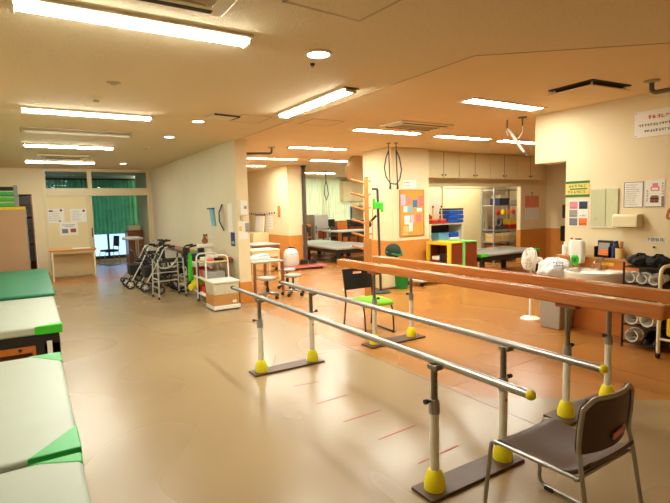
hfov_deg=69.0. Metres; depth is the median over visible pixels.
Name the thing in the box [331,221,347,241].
base cabinet
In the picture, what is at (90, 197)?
door
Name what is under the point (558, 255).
trim
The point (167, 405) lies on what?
floor
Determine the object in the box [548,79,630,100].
vent panel
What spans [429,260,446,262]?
shelf
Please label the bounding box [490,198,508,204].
box
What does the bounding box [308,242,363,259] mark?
platform
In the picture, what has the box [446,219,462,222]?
mat
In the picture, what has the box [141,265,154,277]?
basket
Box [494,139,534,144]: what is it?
recessed light
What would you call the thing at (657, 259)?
bag
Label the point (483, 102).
diffuser
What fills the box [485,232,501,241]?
box
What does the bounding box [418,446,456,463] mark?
tape
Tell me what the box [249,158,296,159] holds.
diffuser
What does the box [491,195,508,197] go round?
lidded box
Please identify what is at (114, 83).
ceiling speaker
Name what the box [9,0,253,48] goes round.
tube light
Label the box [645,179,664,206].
poster
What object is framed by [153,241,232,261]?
handrail
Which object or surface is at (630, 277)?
leg splint
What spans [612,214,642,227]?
paper towel dispenser
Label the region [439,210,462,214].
mat
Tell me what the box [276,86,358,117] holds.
tube light
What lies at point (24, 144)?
tube light
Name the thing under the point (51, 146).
diffuser
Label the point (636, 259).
bag
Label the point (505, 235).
box
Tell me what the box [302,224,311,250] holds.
base cabinet
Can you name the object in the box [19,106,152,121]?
tube light
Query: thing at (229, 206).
notice
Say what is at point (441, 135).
recessed light
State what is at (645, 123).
print
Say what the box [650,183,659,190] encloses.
picture
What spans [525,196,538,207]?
picture
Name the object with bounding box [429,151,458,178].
upper cabinet
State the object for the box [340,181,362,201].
upper cabinet
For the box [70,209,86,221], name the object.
notice
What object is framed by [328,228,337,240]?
equipment rack
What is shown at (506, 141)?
diffuser
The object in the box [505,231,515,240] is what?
box
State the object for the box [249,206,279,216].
rail
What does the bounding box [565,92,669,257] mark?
wall
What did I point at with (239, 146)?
wall pillar
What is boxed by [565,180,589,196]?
poster
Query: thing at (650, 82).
ceiling pipe
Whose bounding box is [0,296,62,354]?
bed
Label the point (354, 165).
convex mirror
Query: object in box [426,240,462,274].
base cabinet
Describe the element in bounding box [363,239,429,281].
trim
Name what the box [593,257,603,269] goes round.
faucet
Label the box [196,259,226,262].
tray
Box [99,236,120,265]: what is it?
office chair
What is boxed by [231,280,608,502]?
bars
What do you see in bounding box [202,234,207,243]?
toy
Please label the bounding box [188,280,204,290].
roll
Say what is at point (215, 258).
case
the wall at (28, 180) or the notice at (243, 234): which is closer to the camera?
the notice at (243, 234)
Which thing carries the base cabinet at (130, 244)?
on the floor
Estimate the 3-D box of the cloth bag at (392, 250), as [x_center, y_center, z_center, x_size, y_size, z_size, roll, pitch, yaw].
[1.162,-0.009,9.600,0.348,0.300,0.311,0,6,19]
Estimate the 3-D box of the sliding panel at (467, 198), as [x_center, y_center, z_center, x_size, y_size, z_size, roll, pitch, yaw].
[3.447,-0.711,12.890,1.700,2.040,0.070,-5,6,-32]
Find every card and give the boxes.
[401,195,405,204]
[404,215,409,223]
[408,206,412,212]
[409,223,412,230]
[410,215,413,222]
[416,214,420,221]
[418,196,422,205]
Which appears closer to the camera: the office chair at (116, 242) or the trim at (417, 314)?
the trim at (417, 314)
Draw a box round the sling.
[324,171,328,200]
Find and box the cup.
[615,248,624,258]
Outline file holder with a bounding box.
[594,240,613,257]
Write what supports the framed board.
on the base cabinet at (254, 236)
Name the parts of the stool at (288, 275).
seat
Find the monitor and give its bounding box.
[328,219,334,227]
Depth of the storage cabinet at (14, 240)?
9.80 m
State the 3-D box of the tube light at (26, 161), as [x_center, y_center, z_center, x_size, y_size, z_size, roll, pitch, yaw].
[-6.085,-1.978,10.818,1.360,0.055,0.190,-5,6,-32]
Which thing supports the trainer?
on the storage shelf at (482, 190)
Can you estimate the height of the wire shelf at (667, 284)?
0.014 m
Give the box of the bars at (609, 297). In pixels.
[337,255,669,425]
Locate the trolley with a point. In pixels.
(205, 261)
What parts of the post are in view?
post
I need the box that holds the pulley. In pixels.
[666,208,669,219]
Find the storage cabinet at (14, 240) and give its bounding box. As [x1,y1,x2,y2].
[0,206,30,271]
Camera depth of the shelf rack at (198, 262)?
8.79 m
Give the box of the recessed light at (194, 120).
[190,119,205,122]
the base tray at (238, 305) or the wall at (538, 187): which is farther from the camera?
the wall at (538, 187)
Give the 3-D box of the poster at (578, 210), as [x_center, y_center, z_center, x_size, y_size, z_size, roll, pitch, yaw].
[3.084,-0.481,6.176,0.006,0.330,0.260,-5,6,-32]
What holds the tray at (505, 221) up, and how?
on the game box at (510, 226)
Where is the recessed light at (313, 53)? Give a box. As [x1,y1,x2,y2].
[304,49,331,58]
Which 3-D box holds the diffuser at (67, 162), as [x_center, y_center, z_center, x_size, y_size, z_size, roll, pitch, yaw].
[-6.085,-1.970,10.819,1.320,0.020,0.136,-5,6,-32]
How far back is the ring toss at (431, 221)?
10.81 m
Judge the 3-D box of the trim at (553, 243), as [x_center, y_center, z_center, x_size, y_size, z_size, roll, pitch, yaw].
[8.544,0.096,9.381,0.062,0.860,10.000,-5,6,-32]
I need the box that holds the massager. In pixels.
[196,243,212,255]
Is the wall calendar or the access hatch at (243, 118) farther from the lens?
the wall calendar
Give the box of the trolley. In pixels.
[195,252,228,300]
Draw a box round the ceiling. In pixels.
[0,0,669,176]
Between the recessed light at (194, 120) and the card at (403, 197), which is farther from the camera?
the card at (403, 197)
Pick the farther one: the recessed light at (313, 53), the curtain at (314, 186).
the curtain at (314, 186)
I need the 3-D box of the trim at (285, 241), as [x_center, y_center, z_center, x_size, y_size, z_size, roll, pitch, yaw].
[-2.351,-0.192,15.650,0.430,0.830,4.815,-5,6,-32]
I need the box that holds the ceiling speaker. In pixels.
[106,81,120,85]
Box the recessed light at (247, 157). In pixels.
[247,157,298,159]
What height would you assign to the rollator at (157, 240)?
0.894 m
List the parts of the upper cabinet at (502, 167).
door, door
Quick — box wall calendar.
[525,192,538,219]
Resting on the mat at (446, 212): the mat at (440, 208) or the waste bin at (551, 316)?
the mat at (440, 208)
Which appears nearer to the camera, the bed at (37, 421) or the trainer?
the bed at (37, 421)
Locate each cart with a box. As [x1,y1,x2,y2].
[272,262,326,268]
[655,264,669,357]
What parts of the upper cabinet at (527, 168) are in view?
door, door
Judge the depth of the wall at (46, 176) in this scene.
15.74 m
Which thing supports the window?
in the wall at (46, 176)
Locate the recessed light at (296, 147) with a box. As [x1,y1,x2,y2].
[286,146,347,150]
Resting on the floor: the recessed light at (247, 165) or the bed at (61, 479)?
the bed at (61, 479)
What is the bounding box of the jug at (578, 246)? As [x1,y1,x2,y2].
[570,238,585,264]
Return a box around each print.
[568,184,585,192]
[625,184,638,204]
[638,121,669,126]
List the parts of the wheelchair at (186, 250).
frame, seat, frame, arm frame, backrest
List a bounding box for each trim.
[41,168,154,275]
[237,43,669,139]
[239,281,252,302]
[269,234,303,263]
[318,314,667,424]
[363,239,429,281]
[429,179,523,186]
[516,228,545,261]
[546,228,564,257]
[557,254,626,261]
[560,257,669,345]
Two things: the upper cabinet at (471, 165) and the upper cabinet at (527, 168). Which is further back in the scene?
the upper cabinet at (527, 168)
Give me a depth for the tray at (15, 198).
9.75 m
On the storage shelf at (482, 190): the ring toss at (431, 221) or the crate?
the crate
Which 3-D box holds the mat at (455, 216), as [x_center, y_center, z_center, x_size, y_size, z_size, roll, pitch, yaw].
[2.682,-0.800,11.222,0.460,0.092,0.340,-5,6,-32]
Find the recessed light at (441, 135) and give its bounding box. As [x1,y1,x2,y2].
[431,134,493,140]
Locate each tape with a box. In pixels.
[343,409,380,421]
[379,425,414,438]
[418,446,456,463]
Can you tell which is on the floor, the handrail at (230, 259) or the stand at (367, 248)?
the stand at (367, 248)
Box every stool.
[255,276,278,298]
[277,268,297,288]
[281,273,304,296]
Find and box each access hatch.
[229,114,272,122]
[282,0,401,21]
[299,118,344,125]
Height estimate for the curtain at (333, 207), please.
2.150 m
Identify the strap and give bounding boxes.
[506,116,527,155]
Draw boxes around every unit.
[37,154,88,159]
[133,0,237,16]
[380,120,453,130]
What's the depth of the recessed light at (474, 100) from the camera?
5.76 m
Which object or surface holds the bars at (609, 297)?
on the floor
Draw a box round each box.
[0,345,35,361]
[203,269,224,278]
[206,293,238,306]
[245,223,249,230]
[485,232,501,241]
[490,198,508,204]
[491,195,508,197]
[495,232,508,240]
[503,224,516,228]
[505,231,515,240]
[509,200,516,204]
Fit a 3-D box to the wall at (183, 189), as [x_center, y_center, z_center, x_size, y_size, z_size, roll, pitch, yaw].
[-3.970,-0.796,12.133,0.200,2.760,8.970,-5,6,-32]
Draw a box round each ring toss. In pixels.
[429,206,441,223]
[437,205,448,223]
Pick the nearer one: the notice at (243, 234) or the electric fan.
the electric fan
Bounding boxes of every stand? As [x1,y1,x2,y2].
[350,177,382,297]
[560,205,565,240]
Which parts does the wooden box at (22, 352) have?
panel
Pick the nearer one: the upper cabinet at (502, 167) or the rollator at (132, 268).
the rollator at (132, 268)
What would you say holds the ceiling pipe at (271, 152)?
attached to the ceiling
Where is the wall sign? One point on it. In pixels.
(655, 122)
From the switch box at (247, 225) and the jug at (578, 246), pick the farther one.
the switch box at (247, 225)
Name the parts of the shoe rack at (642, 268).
post, panel, post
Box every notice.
[48,209,64,222]
[59,222,77,235]
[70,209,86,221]
[227,203,232,231]
[231,232,234,245]
[238,221,247,238]
[268,216,272,228]
[403,180,415,187]
[602,262,613,265]
[624,181,643,206]
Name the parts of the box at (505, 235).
lid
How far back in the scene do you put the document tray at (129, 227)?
15.09 m
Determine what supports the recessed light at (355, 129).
in the ceiling
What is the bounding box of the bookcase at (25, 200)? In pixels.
[18,194,37,269]
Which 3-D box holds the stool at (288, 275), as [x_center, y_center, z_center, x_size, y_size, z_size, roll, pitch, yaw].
[-0.774,0.603,8.981,0.447,0.392,0.425,-3,5,-17]
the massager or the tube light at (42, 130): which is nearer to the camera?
the tube light at (42, 130)
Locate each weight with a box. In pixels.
[300,257,307,263]
[309,256,315,262]
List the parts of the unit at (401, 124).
intake panel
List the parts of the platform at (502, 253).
leg, mattress, leg, frame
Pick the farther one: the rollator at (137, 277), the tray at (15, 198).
the rollator at (137, 277)
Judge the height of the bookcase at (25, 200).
2.050 m
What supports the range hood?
attached to the upper cabinet at (346, 187)
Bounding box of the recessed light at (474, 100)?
[457,97,547,111]
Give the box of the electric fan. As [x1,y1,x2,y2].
[520,247,542,321]
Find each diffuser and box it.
[25,145,112,149]
[26,161,93,163]
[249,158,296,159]
[290,147,344,149]
[436,136,487,139]
[464,99,540,110]
[500,140,534,143]
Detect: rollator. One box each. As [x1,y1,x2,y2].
[122,243,161,288]
[136,244,177,291]
[140,239,164,277]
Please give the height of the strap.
0.538 m
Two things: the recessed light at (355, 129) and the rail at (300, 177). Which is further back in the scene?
the rail at (300, 177)
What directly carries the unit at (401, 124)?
attached to the ceiling
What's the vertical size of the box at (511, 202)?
0.119 m
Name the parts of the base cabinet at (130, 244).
door, door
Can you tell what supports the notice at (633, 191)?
attached to the wall at (603, 150)
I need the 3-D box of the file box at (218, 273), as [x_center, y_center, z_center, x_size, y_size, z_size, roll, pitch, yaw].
[-2.071,0.390,8.335,0.300,0.120,0.280,-5,6,-32]
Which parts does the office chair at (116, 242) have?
seat, backrest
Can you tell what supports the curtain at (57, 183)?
hanging from the rail at (45, 178)
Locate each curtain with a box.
[45,180,51,187]
[54,180,86,187]
[92,180,137,234]
[300,178,322,223]
[323,179,349,232]
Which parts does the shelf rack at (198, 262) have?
post, post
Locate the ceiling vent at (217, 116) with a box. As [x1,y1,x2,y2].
[205,113,239,120]
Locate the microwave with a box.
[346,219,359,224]
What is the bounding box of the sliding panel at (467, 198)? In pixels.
[441,187,487,248]
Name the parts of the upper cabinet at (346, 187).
door, door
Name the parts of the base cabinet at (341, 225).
door, door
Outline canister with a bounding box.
[283,247,298,265]
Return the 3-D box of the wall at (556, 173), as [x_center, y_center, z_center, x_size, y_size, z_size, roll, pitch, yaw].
[8.432,-0.922,10.103,0.750,2.760,11.470,-5,6,-32]
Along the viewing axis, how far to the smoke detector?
4.88 m
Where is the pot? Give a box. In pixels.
[611,241,624,258]
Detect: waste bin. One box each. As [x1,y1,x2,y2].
[395,266,407,288]
[539,286,573,329]
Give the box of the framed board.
[255,214,264,231]
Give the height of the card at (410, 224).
0.180 m
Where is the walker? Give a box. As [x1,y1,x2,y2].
[120,236,151,284]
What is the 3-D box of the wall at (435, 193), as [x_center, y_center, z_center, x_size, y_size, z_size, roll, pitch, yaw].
[3.031,-1.091,13.416,5.000,2.760,0.120,-5,6,-32]
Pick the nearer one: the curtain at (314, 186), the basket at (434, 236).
the basket at (434, 236)
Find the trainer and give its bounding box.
[488,217,507,229]
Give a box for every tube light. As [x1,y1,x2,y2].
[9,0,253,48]
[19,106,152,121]
[20,126,133,137]
[23,143,113,149]
[25,160,94,164]
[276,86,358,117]
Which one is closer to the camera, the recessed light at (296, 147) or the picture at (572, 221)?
the picture at (572, 221)
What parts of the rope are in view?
cord, cord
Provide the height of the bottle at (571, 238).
0.220 m
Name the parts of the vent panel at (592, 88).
plate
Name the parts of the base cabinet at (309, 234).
glass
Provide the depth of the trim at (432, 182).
11.79 m
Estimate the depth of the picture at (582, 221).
6.13 m
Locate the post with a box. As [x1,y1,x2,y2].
[369,188,389,293]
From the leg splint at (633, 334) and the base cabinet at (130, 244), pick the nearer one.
the leg splint at (633, 334)
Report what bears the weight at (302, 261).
on the mat at (316, 264)
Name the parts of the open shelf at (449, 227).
panel, shelf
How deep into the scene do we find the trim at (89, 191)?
12.99 m
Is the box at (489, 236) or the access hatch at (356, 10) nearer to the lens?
the access hatch at (356, 10)
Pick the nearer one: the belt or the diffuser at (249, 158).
the belt
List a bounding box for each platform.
[303,240,342,255]
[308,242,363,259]
[477,246,539,278]
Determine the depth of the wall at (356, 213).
20.08 m
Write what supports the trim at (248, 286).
attached to the wall pillar at (239, 146)
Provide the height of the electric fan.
0.986 m
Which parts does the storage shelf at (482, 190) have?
post, post, shelf, shelf, shelf, shelf, post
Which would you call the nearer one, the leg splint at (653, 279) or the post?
the leg splint at (653, 279)
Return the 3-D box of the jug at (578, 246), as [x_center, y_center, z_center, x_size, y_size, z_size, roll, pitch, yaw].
[2.988,0.002,6.011,0.116,0.325,0.164,-5,6,-32]
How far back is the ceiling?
4.27 m
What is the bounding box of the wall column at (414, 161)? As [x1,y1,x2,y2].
[363,147,428,240]
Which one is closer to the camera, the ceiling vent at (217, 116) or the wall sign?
the wall sign
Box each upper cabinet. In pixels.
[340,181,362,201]
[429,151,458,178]
[456,152,489,178]
[480,154,517,179]
[511,155,542,179]
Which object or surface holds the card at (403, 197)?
attached to the corkboard
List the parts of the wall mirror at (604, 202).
mirror panel, rail, mirror panel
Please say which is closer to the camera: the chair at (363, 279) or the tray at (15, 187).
the chair at (363, 279)
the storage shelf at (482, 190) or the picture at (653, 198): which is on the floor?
the storage shelf at (482, 190)
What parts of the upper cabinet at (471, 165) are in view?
door, door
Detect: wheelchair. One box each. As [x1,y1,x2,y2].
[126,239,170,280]
[144,244,196,294]
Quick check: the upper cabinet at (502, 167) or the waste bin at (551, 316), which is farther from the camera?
the upper cabinet at (502, 167)
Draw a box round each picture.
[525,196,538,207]
[569,210,576,216]
[569,218,576,225]
[570,202,577,208]
[579,201,587,208]
[579,210,586,216]
[579,218,586,225]
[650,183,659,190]
[650,195,658,202]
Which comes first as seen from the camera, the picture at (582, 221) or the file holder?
the file holder
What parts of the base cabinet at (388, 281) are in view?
door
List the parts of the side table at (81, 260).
leg, panel, leg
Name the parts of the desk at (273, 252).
leg, leg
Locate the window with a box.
[52,184,125,259]
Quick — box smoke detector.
[89,96,102,101]
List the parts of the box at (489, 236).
lid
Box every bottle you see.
[562,242,567,254]
[569,237,572,254]
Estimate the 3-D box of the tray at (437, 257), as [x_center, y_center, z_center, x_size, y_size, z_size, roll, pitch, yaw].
[2.160,0.129,10.114,0.220,0.080,0.200,-5,6,-32]
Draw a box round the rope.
[384,143,401,188]
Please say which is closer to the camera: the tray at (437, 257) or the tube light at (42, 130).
the tube light at (42, 130)
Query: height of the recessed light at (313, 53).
0.014 m
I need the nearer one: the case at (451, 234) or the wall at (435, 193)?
the case at (451, 234)
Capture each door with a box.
[89,196,96,268]
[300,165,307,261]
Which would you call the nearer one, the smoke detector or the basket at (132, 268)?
the smoke detector
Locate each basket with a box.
[127,263,140,274]
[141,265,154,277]
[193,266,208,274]
[204,277,239,295]
[431,232,448,240]
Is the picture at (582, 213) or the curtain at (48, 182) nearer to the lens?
the picture at (582, 213)
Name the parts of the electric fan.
fan blade, motor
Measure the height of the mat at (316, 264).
0.105 m
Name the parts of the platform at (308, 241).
mattress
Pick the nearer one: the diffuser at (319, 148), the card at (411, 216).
the diffuser at (319, 148)
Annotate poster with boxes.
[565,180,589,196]
[569,200,588,226]
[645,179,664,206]
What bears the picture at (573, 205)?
on the poster at (578, 210)
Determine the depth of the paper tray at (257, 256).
9.54 m
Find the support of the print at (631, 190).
attached to the notice at (633, 191)
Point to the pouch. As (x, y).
(211, 210)
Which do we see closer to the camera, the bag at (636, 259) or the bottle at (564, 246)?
the bag at (636, 259)
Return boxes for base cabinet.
[125,230,143,262]
[250,231,268,252]
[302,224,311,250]
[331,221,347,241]
[375,264,394,288]
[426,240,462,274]
[442,239,476,276]
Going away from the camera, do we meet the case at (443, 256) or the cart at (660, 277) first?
the cart at (660, 277)
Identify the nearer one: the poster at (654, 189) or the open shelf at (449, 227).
the poster at (654, 189)
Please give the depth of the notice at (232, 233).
8.47 m
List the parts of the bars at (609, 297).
post, plate, post, rail, rail, post, plate, post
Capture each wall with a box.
[0,167,89,271]
[45,175,134,262]
[135,140,238,292]
[247,165,301,235]
[329,177,363,240]
[429,187,505,244]
[506,163,565,245]
[517,164,546,229]
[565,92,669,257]
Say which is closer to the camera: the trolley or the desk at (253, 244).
the trolley
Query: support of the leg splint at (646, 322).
on the shoe rack at (642, 268)
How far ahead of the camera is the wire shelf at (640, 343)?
5.18 m
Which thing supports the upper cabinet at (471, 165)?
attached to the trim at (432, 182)
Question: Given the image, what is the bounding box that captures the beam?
[535,109,566,164]
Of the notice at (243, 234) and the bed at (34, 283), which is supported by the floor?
the bed at (34, 283)
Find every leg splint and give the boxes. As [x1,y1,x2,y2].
[624,315,639,323]
[625,271,642,282]
[625,327,647,341]
[636,272,654,283]
[639,317,661,326]
[648,273,669,285]
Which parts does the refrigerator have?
door, door, dark panel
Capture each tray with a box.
[0,185,17,190]
[0,190,17,195]
[0,196,18,201]
[0,201,18,206]
[127,225,140,230]
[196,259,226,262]
[206,303,240,310]
[251,254,269,260]
[432,255,439,259]
[503,219,516,223]
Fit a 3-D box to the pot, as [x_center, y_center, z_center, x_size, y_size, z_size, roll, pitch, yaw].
[3.325,-0.024,5.724,0.098,0.207,0.140,-5,6,-32]
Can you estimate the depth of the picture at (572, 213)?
6.24 m
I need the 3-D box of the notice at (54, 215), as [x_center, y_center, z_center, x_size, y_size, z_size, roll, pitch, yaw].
[-7.201,-0.917,12.581,0.380,0.360,0.004,-5,6,-32]
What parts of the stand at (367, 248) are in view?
post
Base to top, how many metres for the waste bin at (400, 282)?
0.430 m
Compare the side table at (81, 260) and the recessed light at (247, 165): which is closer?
the side table at (81, 260)
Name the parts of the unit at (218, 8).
intake panel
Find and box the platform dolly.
[408,278,436,286]
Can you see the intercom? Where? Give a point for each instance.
(242, 204)
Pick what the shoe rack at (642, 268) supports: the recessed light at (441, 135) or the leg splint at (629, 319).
the leg splint at (629, 319)
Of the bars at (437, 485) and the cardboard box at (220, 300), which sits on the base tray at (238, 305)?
the cardboard box at (220, 300)
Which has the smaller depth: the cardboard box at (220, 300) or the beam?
the beam
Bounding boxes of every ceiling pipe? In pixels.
[246,147,274,154]
[644,79,669,93]
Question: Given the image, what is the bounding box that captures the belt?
[188,251,204,280]
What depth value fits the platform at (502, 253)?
10.70 m
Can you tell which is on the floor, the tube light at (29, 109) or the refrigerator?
the refrigerator
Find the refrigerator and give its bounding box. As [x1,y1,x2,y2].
[307,214,328,239]
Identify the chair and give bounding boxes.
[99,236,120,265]
[342,268,394,332]
[483,382,643,502]
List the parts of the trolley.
frame, frame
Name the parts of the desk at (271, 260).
leg, leg, leg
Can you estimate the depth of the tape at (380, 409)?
3.73 m
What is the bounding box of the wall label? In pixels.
[646,237,664,242]
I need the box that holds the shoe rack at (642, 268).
[620,262,669,352]
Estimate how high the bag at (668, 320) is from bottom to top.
0.610 m
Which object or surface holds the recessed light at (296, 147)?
in the ceiling
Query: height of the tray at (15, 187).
0.100 m
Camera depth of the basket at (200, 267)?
9.05 m
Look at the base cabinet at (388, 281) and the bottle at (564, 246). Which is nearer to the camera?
the bottle at (564, 246)
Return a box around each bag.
[385,243,403,257]
[537,257,572,276]
[625,253,649,264]
[645,254,669,266]
[666,289,669,336]
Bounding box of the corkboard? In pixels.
[399,190,424,236]
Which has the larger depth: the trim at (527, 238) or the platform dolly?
the trim at (527, 238)
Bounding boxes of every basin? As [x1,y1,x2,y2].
[564,257,630,293]
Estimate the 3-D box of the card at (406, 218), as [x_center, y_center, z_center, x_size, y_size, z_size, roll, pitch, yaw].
[1.481,-0.649,10.021,0.140,0.180,0.003,-5,6,-32]
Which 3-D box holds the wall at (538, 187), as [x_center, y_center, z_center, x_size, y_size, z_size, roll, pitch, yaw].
[5.378,-1.138,13.287,1.150,2.760,0.120,-5,6,-32]
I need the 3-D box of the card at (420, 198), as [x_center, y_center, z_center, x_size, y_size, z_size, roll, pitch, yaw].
[1.794,-1.054,10.186,0.130,0.220,0.003,-5,6,-32]
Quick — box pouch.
[207,208,215,225]
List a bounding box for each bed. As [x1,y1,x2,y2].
[0,268,54,300]
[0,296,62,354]
[0,352,81,473]
[0,452,90,502]
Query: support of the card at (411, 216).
attached to the corkboard
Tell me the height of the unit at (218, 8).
0.040 m
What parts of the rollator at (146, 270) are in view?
frame, seat, frame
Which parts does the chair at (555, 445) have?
leg, seat, leg, leg, backrest, leg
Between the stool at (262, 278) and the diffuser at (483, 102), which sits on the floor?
the stool at (262, 278)
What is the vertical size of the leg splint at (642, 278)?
0.130 m
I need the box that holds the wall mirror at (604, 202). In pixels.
[590,188,618,227]
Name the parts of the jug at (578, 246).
push panel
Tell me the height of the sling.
0.964 m
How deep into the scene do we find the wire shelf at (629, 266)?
5.14 m
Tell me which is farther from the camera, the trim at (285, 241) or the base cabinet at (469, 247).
the trim at (285, 241)
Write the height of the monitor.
0.330 m
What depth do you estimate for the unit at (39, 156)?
9.74 m
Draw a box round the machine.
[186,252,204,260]
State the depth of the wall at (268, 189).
13.94 m
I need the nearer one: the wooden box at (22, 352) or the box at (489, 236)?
the wooden box at (22, 352)
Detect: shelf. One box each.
[429,223,463,240]
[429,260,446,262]
[481,188,516,262]
[623,322,666,330]
[623,338,669,348]
[624,282,669,287]
[625,265,669,269]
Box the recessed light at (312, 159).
[308,159,346,161]
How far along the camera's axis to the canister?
12.59 m
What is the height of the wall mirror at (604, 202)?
0.465 m
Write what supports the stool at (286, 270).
on the floor
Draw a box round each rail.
[45,178,134,179]
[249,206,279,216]
[300,177,346,178]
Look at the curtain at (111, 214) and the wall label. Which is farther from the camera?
the curtain at (111, 214)
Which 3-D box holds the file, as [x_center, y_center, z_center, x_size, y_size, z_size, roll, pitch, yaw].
[-2.039,-0.610,8.748,0.048,0.486,0.168,0,5,12]
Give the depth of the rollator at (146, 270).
9.80 m
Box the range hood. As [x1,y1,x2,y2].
[350,202,363,205]
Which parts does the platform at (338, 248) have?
mattress, frame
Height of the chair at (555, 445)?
0.768 m
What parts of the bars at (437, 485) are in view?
post, plate, post, rail, lock knob, post, rail, plate, post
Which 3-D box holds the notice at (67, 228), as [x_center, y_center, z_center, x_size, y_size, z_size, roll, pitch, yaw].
[-6.963,-0.597,12.754,0.420,0.340,0.004,-5,6,-32]
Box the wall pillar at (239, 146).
[232,139,251,301]
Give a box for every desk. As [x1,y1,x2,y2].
[250,242,280,267]
[250,247,280,279]
[251,258,284,293]
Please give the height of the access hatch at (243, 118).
0.004 m
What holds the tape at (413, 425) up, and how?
on the floor
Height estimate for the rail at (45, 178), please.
0.050 m
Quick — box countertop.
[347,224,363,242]
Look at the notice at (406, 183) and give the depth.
10.01 m
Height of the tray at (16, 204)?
0.110 m
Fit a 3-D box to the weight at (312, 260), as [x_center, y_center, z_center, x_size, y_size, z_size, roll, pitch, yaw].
[-0.607,0.222,13.141,0.120,0.180,0.200,3,7,38]
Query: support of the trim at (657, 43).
attached to the ceiling
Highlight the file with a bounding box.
[218,204,223,230]
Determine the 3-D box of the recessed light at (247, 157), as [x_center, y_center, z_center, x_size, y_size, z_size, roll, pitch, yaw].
[-1.466,-2.177,11.450,1.300,0.012,0.250,-5,6,-32]
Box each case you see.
[214,257,223,260]
[440,253,446,260]
[442,232,458,236]
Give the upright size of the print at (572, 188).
0.107 m
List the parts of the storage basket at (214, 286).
lid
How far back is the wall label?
5.43 m
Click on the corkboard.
(418, 227)
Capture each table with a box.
[48,247,96,281]
[322,229,363,254]
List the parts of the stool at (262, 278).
seat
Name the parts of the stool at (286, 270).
seat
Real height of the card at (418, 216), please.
0.160 m
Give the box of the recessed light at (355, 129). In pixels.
[349,128,423,134]
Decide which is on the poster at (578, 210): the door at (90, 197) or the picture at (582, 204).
the picture at (582, 204)
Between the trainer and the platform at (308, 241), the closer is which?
the trainer
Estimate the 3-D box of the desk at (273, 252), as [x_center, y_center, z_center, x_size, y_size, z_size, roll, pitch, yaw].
[-1.717,0.273,11.362,0.700,0.660,0.600,-5,6,-32]
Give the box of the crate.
[486,244,506,247]
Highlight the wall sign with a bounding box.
[634,107,669,138]
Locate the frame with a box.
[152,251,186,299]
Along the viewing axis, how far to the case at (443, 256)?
9.86 m
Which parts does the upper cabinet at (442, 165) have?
door, door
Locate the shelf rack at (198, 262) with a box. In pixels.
[186,260,216,299]
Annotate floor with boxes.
[50,251,669,502]
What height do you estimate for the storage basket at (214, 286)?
0.222 m
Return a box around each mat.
[439,208,462,209]
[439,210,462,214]
[439,214,463,218]
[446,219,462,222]
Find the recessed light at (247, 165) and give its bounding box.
[247,165,264,166]
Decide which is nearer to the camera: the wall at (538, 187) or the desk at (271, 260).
the desk at (271, 260)
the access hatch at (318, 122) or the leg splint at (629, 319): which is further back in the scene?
the access hatch at (318, 122)
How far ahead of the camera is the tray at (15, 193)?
9.74 m
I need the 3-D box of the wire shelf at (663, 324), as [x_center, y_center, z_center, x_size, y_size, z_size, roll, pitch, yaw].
[3.361,0.789,5.241,0.350,0.014,0.362,-5,6,-32]
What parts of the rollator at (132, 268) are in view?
frame, frame, seat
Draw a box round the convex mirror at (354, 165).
[345,156,362,182]
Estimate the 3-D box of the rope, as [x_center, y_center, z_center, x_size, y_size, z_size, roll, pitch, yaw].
[1.089,-1.607,9.165,0.344,0.864,0.078,-1,5,0]
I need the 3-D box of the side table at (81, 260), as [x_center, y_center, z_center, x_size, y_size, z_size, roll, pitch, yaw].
[-6.392,0.293,11.922,1.000,0.752,0.560,-5,6,-32]
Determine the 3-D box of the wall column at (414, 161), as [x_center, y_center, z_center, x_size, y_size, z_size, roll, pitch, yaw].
[1.314,-0.781,10.520,1.000,2.760,1.000,-5,6,-32]
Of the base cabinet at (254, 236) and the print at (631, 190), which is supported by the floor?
the base cabinet at (254, 236)
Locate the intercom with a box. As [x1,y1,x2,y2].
[239,200,247,220]
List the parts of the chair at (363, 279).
leg, backrest, leg, seat, leg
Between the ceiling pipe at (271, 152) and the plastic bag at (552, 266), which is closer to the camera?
the plastic bag at (552, 266)
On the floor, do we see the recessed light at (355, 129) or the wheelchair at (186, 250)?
the wheelchair at (186, 250)
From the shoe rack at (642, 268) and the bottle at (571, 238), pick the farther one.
the bottle at (571, 238)
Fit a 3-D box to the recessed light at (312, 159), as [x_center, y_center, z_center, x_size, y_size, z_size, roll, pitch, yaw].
[-0.050,-2.293,12.328,1.300,0.012,0.250,-5,6,-32]
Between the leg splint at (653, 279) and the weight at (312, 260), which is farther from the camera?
the weight at (312, 260)
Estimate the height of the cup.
0.120 m

